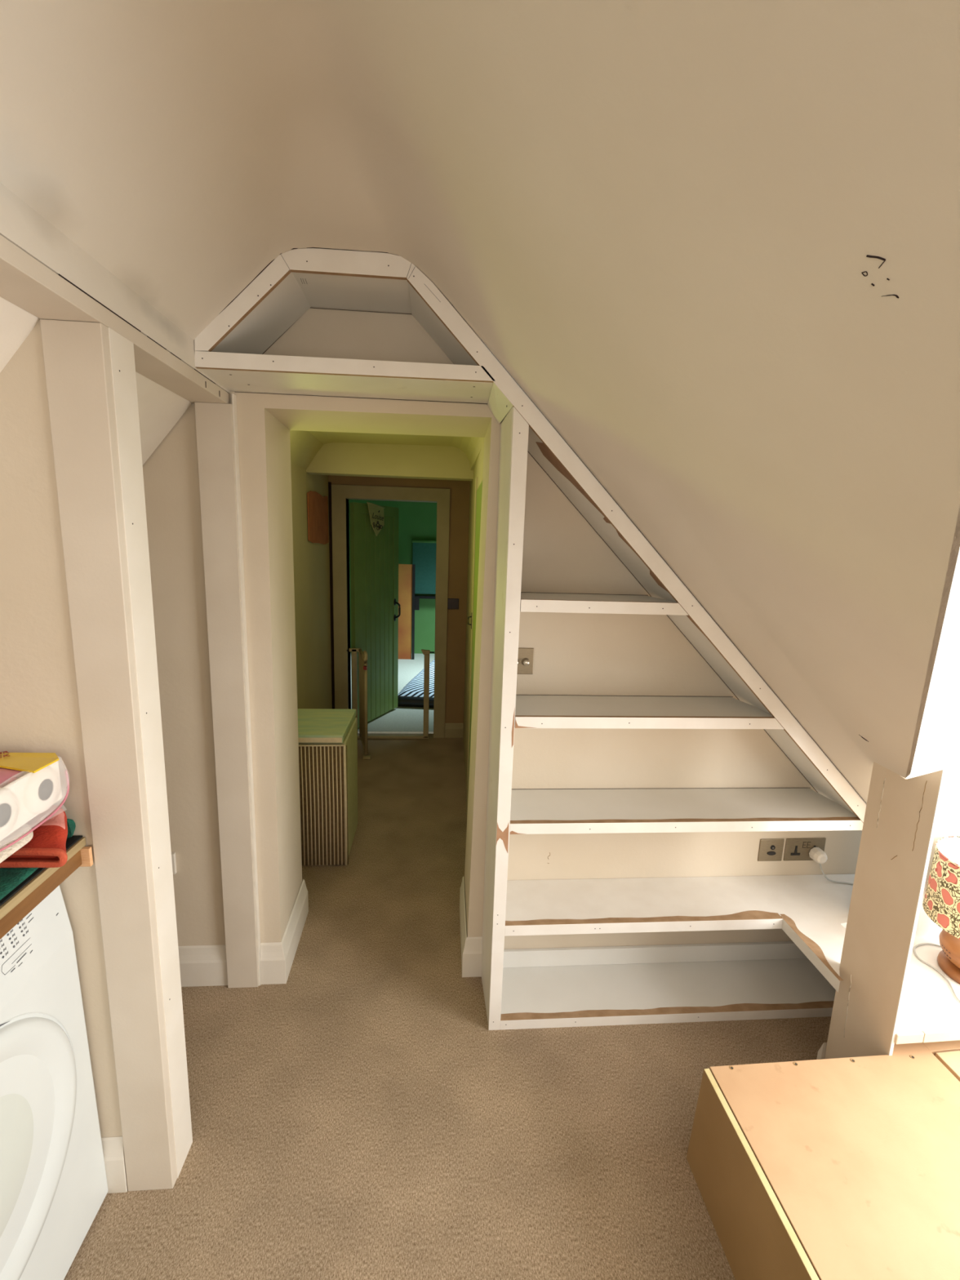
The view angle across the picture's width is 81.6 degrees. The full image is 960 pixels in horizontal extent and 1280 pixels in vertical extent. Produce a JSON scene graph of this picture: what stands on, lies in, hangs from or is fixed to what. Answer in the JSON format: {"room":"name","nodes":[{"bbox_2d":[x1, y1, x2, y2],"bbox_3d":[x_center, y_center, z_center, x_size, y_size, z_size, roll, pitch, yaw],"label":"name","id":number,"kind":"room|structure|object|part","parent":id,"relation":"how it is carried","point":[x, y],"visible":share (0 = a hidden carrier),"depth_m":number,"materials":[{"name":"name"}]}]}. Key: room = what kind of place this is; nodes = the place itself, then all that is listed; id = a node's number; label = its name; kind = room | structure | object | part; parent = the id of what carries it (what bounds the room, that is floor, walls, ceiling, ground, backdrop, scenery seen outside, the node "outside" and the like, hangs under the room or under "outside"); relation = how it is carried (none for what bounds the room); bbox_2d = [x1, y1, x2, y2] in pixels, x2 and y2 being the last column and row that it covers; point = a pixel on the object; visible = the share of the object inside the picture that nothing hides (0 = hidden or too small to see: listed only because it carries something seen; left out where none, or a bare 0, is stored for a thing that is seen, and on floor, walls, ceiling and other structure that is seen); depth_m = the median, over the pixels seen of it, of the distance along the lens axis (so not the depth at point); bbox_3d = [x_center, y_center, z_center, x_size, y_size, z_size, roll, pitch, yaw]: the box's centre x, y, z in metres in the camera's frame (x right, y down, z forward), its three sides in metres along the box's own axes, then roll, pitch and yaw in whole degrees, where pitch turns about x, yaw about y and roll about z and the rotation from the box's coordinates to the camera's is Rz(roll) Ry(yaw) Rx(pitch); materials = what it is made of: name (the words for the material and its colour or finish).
{"room":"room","nodes":[
{"label":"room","id":0,"kind":"room"},
{"bbox_2d":[0,320,128,1193],"bbox_3d":[-1.163,0.339,1.130,0.756,1.860,0.098,1,10,-5],"label":"wall","id":1,"kind":"structure","parent":0,"point":[39,707],"depth_m":1.06,"materials":[{"name":"beige paint"}]},
{"bbox_2d":[0,296,192,464],"bbox_3d":[-1.083,0.107,-0.167,0.817,1.038,3.600,1,10,-5],"label":"ceiling","id":2,"kind":"structure","parent":0,"point":[159,408],"depth_m":1.37,"materials":[{"name":"white paint"}]},
{"bbox_2d":[0,234,230,404],"bbox_3d":[-0.612,-0.351,-0.214,0.100,0.032,3.600,1,10,-5],"label":"beam","id":3,"kind":"structure","parent":0,"point":[27,283],"depth_m":0.93,"materials":[{"name":"paint"}]},
{"bbox_2d":[0,182,230,393],"bbox_3d":[-0.619,-0.401,-0.221,0.117,0.070,3.605,1,10,-5],"label":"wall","id":4,"kind":"structure","parent":0,"point":[20,224],"depth_m":0.91,"materials":[{"name":"paint"}]},
{"bbox_2d":[290,461,332,708],"bbox_3d":[-1.036,-0.037,3.033,0.084,1.930,2.020,1,10,-5],"label":"wall","id":5,"kind":"structure","parent":0,"point":[309,492],"depth_m":3.40,"materials":[{"name":"beige paint"}]},
{"bbox_2d":[289,430,483,470],"bbox_3d":[-0.464,-0.958,2.577,1.140,0.220,1.370,1,10,-5],"label":"ceiling","id":6,"kind":"structure","parent":0,"point":[304,445],"depth_m":3.00,"materials":[{"name":"beige paint"}]},
{"bbox_2d":[350,652,434,733],"bbox_3d":[-0.785,0.462,5.881,3.200,0.050,3.110,1,10,-5],"label":"floor","id":7,"kind":"structure","parent":0,"point":[402,719],"depth_m":4.75,"materials":[{"name":"carpet"}]},
{"bbox_2d":[398,564,419,659],"bbox_3d":[-0.960,-0.343,6.847,0.420,1.180,0.040,1,10,-5],"label":"leaning board","id":8,"kind":"object","parent":7,"relation":"on","point":[408,602],"visible":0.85,"depth_m":6.84,"materials":[{"name":"brown wood"}]},
{"bbox_2d":[397,659,434,707],"bbox_3d":[-0.182,0.398,5.903,1.402,0.103,2.036,1,10,-5],"label":"quilt","id":9,"kind":"object","parent":7,"relation":"on","point":[411,695],"visible":0.17,"depth_m":5.13,"materials":[{"name":"fabric"}]},
{"bbox_2d":[348,499,436,653],"bbox_3d":[-0.862,-1.013,7.139,3.200,2.400,0.100,1,10,-5],"label":"wall","id":10,"kind":"structure","parent":0,"point":[416,520],"depth_m":7.04,"materials":[{"name":"green paint"}]},
{"bbox_2d":[412,539,436,594],"bbox_3d":[-0.484,-0.925,7.098,0.770,0.685,0.040,1,10,-5],"label":"roller blind","id":11,"kind":"object","parent":10,"relation":"attached to","point":[424,553],"visible":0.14,"depth_m":7.08,"materials":[{"name":"fabric"}]},
{"bbox_2d":[414,595,435,599],"bbox_3d":[-0.494,-0.546,7.152,0.810,0.030,0.100,1,10,-5],"label":"window sill","id":12,"kind":"structure","parent":10,"relation":"attached to","point":[420,596],"depth_m":7.09,"materials":[{"name":"black paint"}]},
{"bbox_2d":[328,475,470,723],"bbox_3d":[-0.596,-0.246,4.122,1.130,1.980,0.115,1,10,-5],"label":"wall","id":13,"kind":"structure","parent":0,"point":[460,490],"depth_m":4.05,"materials":[{"name":"beige paint"}]},
{"bbox_2d":[349,502,400,728],"bbox_3d":[-0.814,-0.202,4.474,0.092,1.720,0.648,6,11,21],"label":"door","id":14,"kind":"structure","parent":13,"relation":"in","point":[375,611],"depth_m":4.47,"materials":[{"name":"green paint"}]},
{"bbox_2d":[366,502,384,536],"bbox_3d":[-0.800,-0.927,4.281,0.013,0.251,0.244,6,11,21],"label":"pennant","id":15,"kind":"object","parent":14,"relation":"hanging from","point":[375,511],"visible":1,"depth_m":4.28,"materials":[{"name":"beige fabric"}]},
{"bbox_3d":[-0.797,-1.033,4.262,0.012,0.035,0.244,6,11,21],"label":"hanging rod","id":16,"kind":"part","parent":15,"relation":"part of","materials":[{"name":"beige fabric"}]},
{"bbox_3d":[-0.800,-1.014,4.337,0.016,0.073,0.485,6,11,21],"label":"door frame rail","id":17,"kind":"part","parent":14,"relation":"part of","materials":[{"name":"green paint"}]},
{"bbox_3d":[-0.696,-0.253,4.708,0.050,0.145,0.016,6,11,21],"label":"pull handle","id":18,"kind":"part","parent":14,"relation":"part of","materials":[{"name":"black paint"}]},
{"bbox_2d":[328,481,450,737],"bbox_3d":[-0.665,-0.186,4.119,0.847,1.860,0.143,1,10,-5],"label":"door frame","id":19,"kind":"structure","parent":13,"relation":"attached to","point":[338,495],"depth_m":4.00,"materials":[{"name":"paint"}]},
{"bbox_2d":[447,598,458,608],"bbox_3d":[-0.197,-0.266,4.085,0.083,0.079,0.010,1,10,-5],"label":"light switch","id":20,"kind":"object","parent":13,"relation":"attached to","point":[452,603],"visible":1,"depth_m":4.08,"materials":[{"name":"black plastic"}]},
{"bbox_2d":[444,723,463,737],"bbox_3d":[-0.198,0.692,4.257,0.140,0.112,0.016,1,10,-5],"label":"baseboard","id":21,"kind":"structure","parent":13,"relation":"attached to","point":[451,730],"depth_m":4.25,"materials":[{"name":"paint"}]},
{"bbox_2d":[63,733,831,1279],"bbox_3d":[0.166,1.308,1.400,4.000,0.060,6.050,1,10,-5],"label":"floor","id":22,"kind":"structure","parent":0,"point":[361,1115],"depth_m":1.48,"materials":[{"name":"beige carpet"}]},
{"bbox_2d":[0,884,108,1279],"bbox_3d":[-1.097,0.895,0.883,0.587,0.842,0.594,1,10,-5],"label":"washing machine","id":23,"kind":"object","parent":22,"relation":"on","point":[54,1185],"visible":0.86,"depth_m":1.06,"materials":[{"name":"white metal"}]},
{"bbox_3d":[-0.824,0.908,0.906,0.019,0.356,0.356,1,10,-5],"label":"door panel","id":24,"kind":"part","parent":23,"relation":"part of","materials":[{"name":"white plastic"}]},
{"bbox_2d":[0,835,85,939],"bbox_3d":[-1.099,0.532,0.467,0.702,0.055,1.293,1,10,-5],"label":"countertop","id":25,"kind":"structure","parent":23,"relation":"on","point":[21,900],"depth_m":0.99,"materials":[{"name":"brown wood"}]},
{"bbox_2d":[0,818,75,900],"bbox_3d":[-1.006,0.416,0.835,0.448,0.048,0.544,1,10,-5],"label":"towel","id":26,"kind":"object","parent":25,"relation":"on","point":[10,877],"visible":0.2,"depth_m":0.97,"materials":[{"name":"fabric"}]},
{"bbox_2d":[0,804,67,867],"bbox_3d":[-0.943,0.358,1.018,0.416,0.068,0.114,1,10,-5],"label":"towel","id":27,"kind":"object","parent":26,"relation":"on","point":[46,848],"visible":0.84,"depth_m":0.99,"materials":[{"name":"red fabric"}]},
{"bbox_2d":[0,823,33,862],"bbox_3d":[-0.955,0.359,0.857,0.346,0.031,0.298,1,10,-5],"label":"towel","id":28,"kind":"object","parent":27,"relation":"on","point":[20,832],"visible":0.61,"depth_m":0.96,"materials":[{"name":"white fabric"}]},
{"bbox_2d":[0,751,69,852],"bbox_3d":[-0.978,0.279,0.950,0.416,0.103,0.225,1,10,-5],"label":"box","id":29,"kind":"object","parent":28,"relation":"on","point":[30,782],"visible":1,"depth_m":0.99,"materials":[{"name":"cardboard"}]},
{"bbox_3d":[-0.928,0.216,1.045,0.320,0.007,0.084,4,10,11],"label":"yellow panel","id":30,"kind":"part","parent":29,"relation":"part of","materials":[{"name":"yellow cardboard"}]},
{"bbox_2d":[40,319,192,1191],"bbox_3d":[-0.735,0.351,1.169,0.102,1.848,0.103,1,10,-5],"label":"post","id":31,"kind":"object","parent":22,"relation":"on","point":[90,367],"visible":1,"depth_m":1.10,"materials":[{"name":"paint"}]},
{"bbox_2d":[79,846,93,866],"bbox_3d":[-0.799,0.437,1.122,0.029,0.040,0.009,1,10,-5],"label":"batten","id":32,"kind":"object","parent":31,"relation":"attached to","point":[86,851],"visible":0.66,"depth_m":1.12,"materials":[{"name":"brown wood"}]},
{"bbox_2d":[194,393,261,987],"bbox_3d":[-0.763,0.239,1.708,0.104,1.875,0.028,1,10,-5],"label":"post","id":33,"kind":"object","parent":22,"relation":"on","point":[216,424],"visible":1,"depth_m":1.68,"materials":[{"name":"paint"}]},
{"bbox_2d":[297,708,358,866],"bbox_3d":[-0.770,0.692,2.678,0.320,0.630,0.394,1,10,-5],"label":"cabinet","id":34,"kind":"object","parent":22,"relation":"on","point":[327,738],"visible":0.62,"depth_m":2.51,"materials":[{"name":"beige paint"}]},
{"bbox_3d":[-0.756,0.438,2.433,0.300,0.022,0.004,1,10,-5],"label":"lid","id":35,"kind":"part","parent":34,"relation":"part of","materials":[{"name":"beige wood"}]},
{"bbox_3d":[-0.767,0.400,2.626,0.308,0.036,0.392,1,10,-5],"label":"lid","id":36,"kind":"part","parent":34,"relation":"part of","materials":[{"name":"green paint"}]},
{"bbox_2d":[346,648,434,759],"bbox_3d":[-0.646,0.412,3.928,0.634,0.747,0.436,1,10,-5],"label":"safety gate","id":37,"kind":"object","parent":22,"relation":"on","point":[362,655],"visible":0.97,"depth_m":4.07,"materials":[{"name":"paint"}]},
{"bbox_3d":[-0.911,0.072,4.051,0.080,0.024,0.024,1,10,-5],"label":"arm","id":38,"kind":"part","parent":37,"relation":"part of","materials":[{"name":"paint"}]},
{"bbox_3d":[-0.925,0.397,4.110,0.038,0.680,0.024,1,10,-5],"label":"post","id":39,"kind":"part","parent":37,"relation":"part of","materials":[{"name":"paint"}]},
{"bbox_3d":[-0.809,0.104,3.841,0.022,0.022,0.349,-2,11,-18],"label":"rail","id":40,"kind":"part","parent":37,"relation":"part of","materials":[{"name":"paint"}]},
{"bbox_3d":[-0.759,0.119,3.683,0.026,0.091,0.080,-2,11,-18],"label":"handle","id":41,"kind":"part","parent":37,"relation":"part of","materials":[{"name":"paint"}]},
{"bbox_3d":[-0.401,0.423,4.155,0.040,0.645,0.024,1,10,-5],"label":"post","id":42,"kind":"part","parent":37,"relation":"part of","materials":[{"name":"paint"}]},
{"bbox_2d":[194,247,866,1030],"bbox_3d":[0.367,0.134,1.673,2.175,2.164,0.232,1,10,-5],"label":"shelving unit","id":43,"kind":"object","parent":22,"relation":"on","point":[636,984],"visible":0.92,"depth_m":1.63,"materials":[{"name":"paint"}]},
{"bbox_3d":[-0.564,-0.798,1.321,0.227,0.222,0.014,1,10,-5],"label":"slope rail","id":44,"kind":"part","parent":43,"relation":"part of","materials":[{"name":"paint"}]},
{"bbox_3d":[-0.322,-0.668,1.363,0.726,0.039,0.014,1,10,-5],"label":"lintel rail","id":45,"kind":"part","parent":43,"relation":"part of","materials":[{"name":"paint"}]},
{"bbox_3d":[-0.315,-0.896,1.322,0.304,0.050,0.014,1,10,-5],"label":"rail","id":46,"kind":"part","parent":43,"relation":"part of","materials":[{"name":"paint"}]},
{"bbox_3d":[0.321,-0.117,1.631,0.492,0.016,0.216,1,10,-5],"label":"shelf","id":47,"kind":"part","parent":43,"relation":"part of","materials":[{"name":"paint"}]},
{"bbox_3d":[0.520,-0.148,1.524,1.442,1.507,0.014,1,10,-5],"label":"diagonal rail","id":48,"kind":"part","parent":43,"relation":"part of","materials":[{"name":"paint"}]},
{"bbox_3d":[0.472,0.209,1.703,0.814,0.016,0.216,1,10,-5],"label":"shelf","id":49,"kind":"part","parent":43,"relation":"part of","materials":[{"name":"paint"}]},
{"bbox_3d":[0.718,1.187,1.901,1.332,0.028,0.216,1,10,-5],"label":"shelf","id":50,"kind":"part","parent":43,"relation":"part of","materials":[{"name":"paint"}]},
{"bbox_3d":[0.619,0.529,1.773,1.130,0.016,0.216,1,10,-5],"label":"shelf","id":51,"kind":"part","parent":43,"relation":"part of","materials":[{"name":"paint"}]},
{"bbox_2d":[686,1040,959,1279],"bbox_3d":[1.278,1.312,0.646,1.405,0.267,1.800,1,10,-5],"label":"cabinet","id":52,"kind":"object","parent":22,"relation":"on","point":[847,1168],"visible":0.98,"depth_m":1.17,"materials":[{"name":"beige wood"}]},
{"bbox_3d":[0.604,1.312,0.536,0.043,0.265,1.688,1,10,-5],"label":"panel","id":53,"kind":"part","parent":52,"relation":"part of","materials":[{"name":"beige wood"}]},
{"bbox_3d":[1.524,1.044,1.484,0.792,0.019,0.060,0,10,-7],"label":"panel","id":54,"kind":"part","parent":52,"relation":"part of","materials":[{"name":"beige wood"}]},
{"bbox_3d":[1.513,1.120,1.052,0.678,0.017,0.830,1,10,-5],"label":"lid","id":55,"kind":"part","parent":52,"relation":"part of","materials":[{"name":"beige wood"}]},
{"bbox_2d":[816,761,946,1059],"bbox_3d":[1.018,0.776,1.444,0.018,1.022,0.208,1,10,-5],"label":"post","id":56,"kind":"object","parent":22,"relation":"on","point":[901,815],"visible":0.76,"depth_m":1.41,"materials":[{"name":"paint"}]},
{"bbox_3d":[0.996,1.210,1.620,0.017,0.104,0.016,1,10,-5],"label":"skirting","id":57,"kind":"part","parent":56,"relation":"part of","materials":[{"name":"white paint"}]},
{"bbox_2d":[462,437,484,789],"bbox_3d":[-0.011,-0.020,3.116,0.120,1.930,2.020,1,10,-5],"label":"wall","id":58,"kind":"structure","parent":0,"point":[478,468],"depth_m":3.45,"materials":[{"name":"beige paint"}]},
{"bbox_2d":[306,442,473,480],"bbox_3d":[-0.499,-1.079,3.291,1.100,0.220,0.120,1,10,-5],"label":"wall","id":59,"kind":"structure","parent":58,"relation":"attached to","point":[335,459],"depth_m":3.24,"materials":[{"name":"beige paint"}]},
{"bbox_2d":[459,876,482,977],"bbox_3d":[-0.038,1.069,2.105,0.073,0.147,0.370,1,10,-5],"label":"baseboard","id":60,"kind":"structure","parent":58,"relation":"attached to","point":[471,947],"depth_m":1.93,"materials":[{"name":"white paint"}]},
{"bbox_2d":[466,477,482,816],"bbox_3d":[-0.022,0.129,2.658,0.053,1.800,0.670,1,10,-5],"label":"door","id":61,"kind":"structure","parent":58,"relation":"in","point":[477,503],"depth_m":2.77,"materials":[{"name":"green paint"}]},
{"bbox_2d":[0,0,959,835],"bbox_3d":[0.394,0.043,-0.061,1.985,1.566,3.605,1,10,-5],"label":"ceiling","id":62,"kind":"structure","parent":0,"point":[714,245],"depth_m":0.75,"materials":[{"name":"paint"}]},
{"bbox_2d":[142,306,866,949],"bbox_3d":[-0.076,-0.090,1.891,3.350,2.500,0.346,1,10,-5],"label":"wall","id":63,"kind":"structure","parent":0,"point":[575,654],"depth_m":1.78,"materials":[{"name":"beige paint"}]},
{"bbox_2d":[171,852,177,874],"bbox_3d":[-0.986,0.717,1.786,0.016,0.071,0.012,1,10,-5],"label":"outlet","id":64,"kind":"object","parent":63,"relation":"attached to","point":[173,854],"visible":0.51,"depth_m":1.78,"materials":[{"name":"white paint"}]},
{"bbox_2d":[259,879,308,984],"bbox_3d":[-0.710,1.058,2.049,0.083,0.146,0.373,1,10,-5],"label":"baseboard","id":65,"kind":"structure","parent":63,"relation":"attached to","point":[277,958],"depth_m":1.89,"materials":[{"name":"white paint"}]},
{"bbox_2d":[516,648,533,674],"bbox_3d":[0.127,0.069,1.748,0.087,0.085,0.024,1,10,-5],"label":"dimmer switch","id":66,"kind":"object","parent":63,"relation":"attached to","point":[526,655],"visible":0.56,"depth_m":1.75,"materials":[{"name":"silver metal"}]},
{"bbox_3d":[0.145,0.071,1.748,0.026,0.026,0.020,1,10,-5],"label":"knob","id":67,"kind":"part","parent":66,"relation":"part of","materials":[{"name":"metal"}]},
{"bbox_2d":[757,838,784,861],"bbox_3d":[1.020,0.737,1.949,0.087,0.084,0.008,1,10,-5],"label":"socket","id":68,"kind":"object","parent":63,"relation":"attached to","point":[770,850],"visible":1,"depth_m":1.95,"materials":[{"name":"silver metal"}]},
{"bbox_2d":[767,851,776,855],"bbox_3d":[1.022,0.748,1.950,0.032,0.015,0.002,1,10,-5],"label":"outlet","id":69,"kind":"object","parent":68,"relation":"attached to","point":[769,853],"depth_m":1.95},
{"bbox_2d":[783,837,826,860],"bbox_3d":[1.145,0.738,1.960,0.146,0.085,0.006,1,10,-5],"label":"power socket","id":70,"kind":"object","parent":63,"relation":"attached to","point":[796,849],"visible":0.91,"depth_m":1.96,"materials":[{"name":"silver metal"}]},
{"bbox_2d":[808,847,853,884],"bbox_3d":[1.298,0.799,1.902,0.309,0.110,0.052,6,11,23],"label":"plug","id":71,"kind":"object","parent":70,"relation":"in","point":[816,854],"visible":0.73,"depth_m":1.93,"materials":[{"name":"white plastic"}]},
{"bbox_3d":[1.312,0.821,1.898,0.278,0.068,0.043,6,11,24],"label":"cord","id":72,"kind":"part","parent":71,"relation":"part of","materials":[{"name":"white plastic"}]},
{"bbox_2d":[906,581,959,937],"bbox_3d":[1.077,0.308,1.629,1.820,1.880,0.080,1,10,-5],"label":"wall","id":73,"kind":"structure","parent":0,"point":[940,749],"depth_m":1.61,"materials":[{"name":"white paint"}]},
{"bbox_3d":[-1.495,0.878,-0.055,0.080,1.200,3.605,1,10,-5],"label":"wall","id":74,"kind":"structure","parent":0,"visible":0},
{"bbox_2d":[177,944,227,986],"bbox_3d":[-1.226,1.083,1.833,0.768,0.142,0.016,1,10,-5],"label":"baseboard","id":75,"kind":"structure","parent":74,"relation":"attached to","point":[199,965],"depth_m":1.85,"materials":[{"name":"white paint"}]},
{"bbox_3d":[2.047,1.291,0.355,0.060,0.460,3.080,1,10,-5],"label":"wall","id":76,"kind":"structure","parent":0,"visible":0},
{"bbox_2d":[504,874,959,1044],"bbox_3d":[0.986,0.915,1.669,1.856,0.060,0.614,1,10,-5],"label":"countertop","id":77,"kind":"structure","parent":76,"relation":"attached to","point":[812,911],"depth_m":1.75,"materials":[{"name":"paint"}]},
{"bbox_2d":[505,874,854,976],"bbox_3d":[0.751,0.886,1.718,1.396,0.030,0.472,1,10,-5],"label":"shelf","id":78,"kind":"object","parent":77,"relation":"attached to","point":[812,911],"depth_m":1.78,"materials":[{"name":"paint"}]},
{"bbox_2d":[913,835,959,1001],"bbox_3d":[1.402,0.775,1.544,0.269,0.352,0.269,1,10,-5],"label":"table lamp","id":79,"kind":"object","parent":77,"relation":"on","point":[941,901],"visible":1,"depth_m":1.55,"materials":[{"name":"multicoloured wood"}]},
{"bbox_3d":[1.405,0.699,1.530,0.269,0.192,0.269,1,10,-5],"label":"lampshade","id":80,"kind":"part","parent":79,"relation":"part of","materials":[{"name":"fabric"}]}
]}

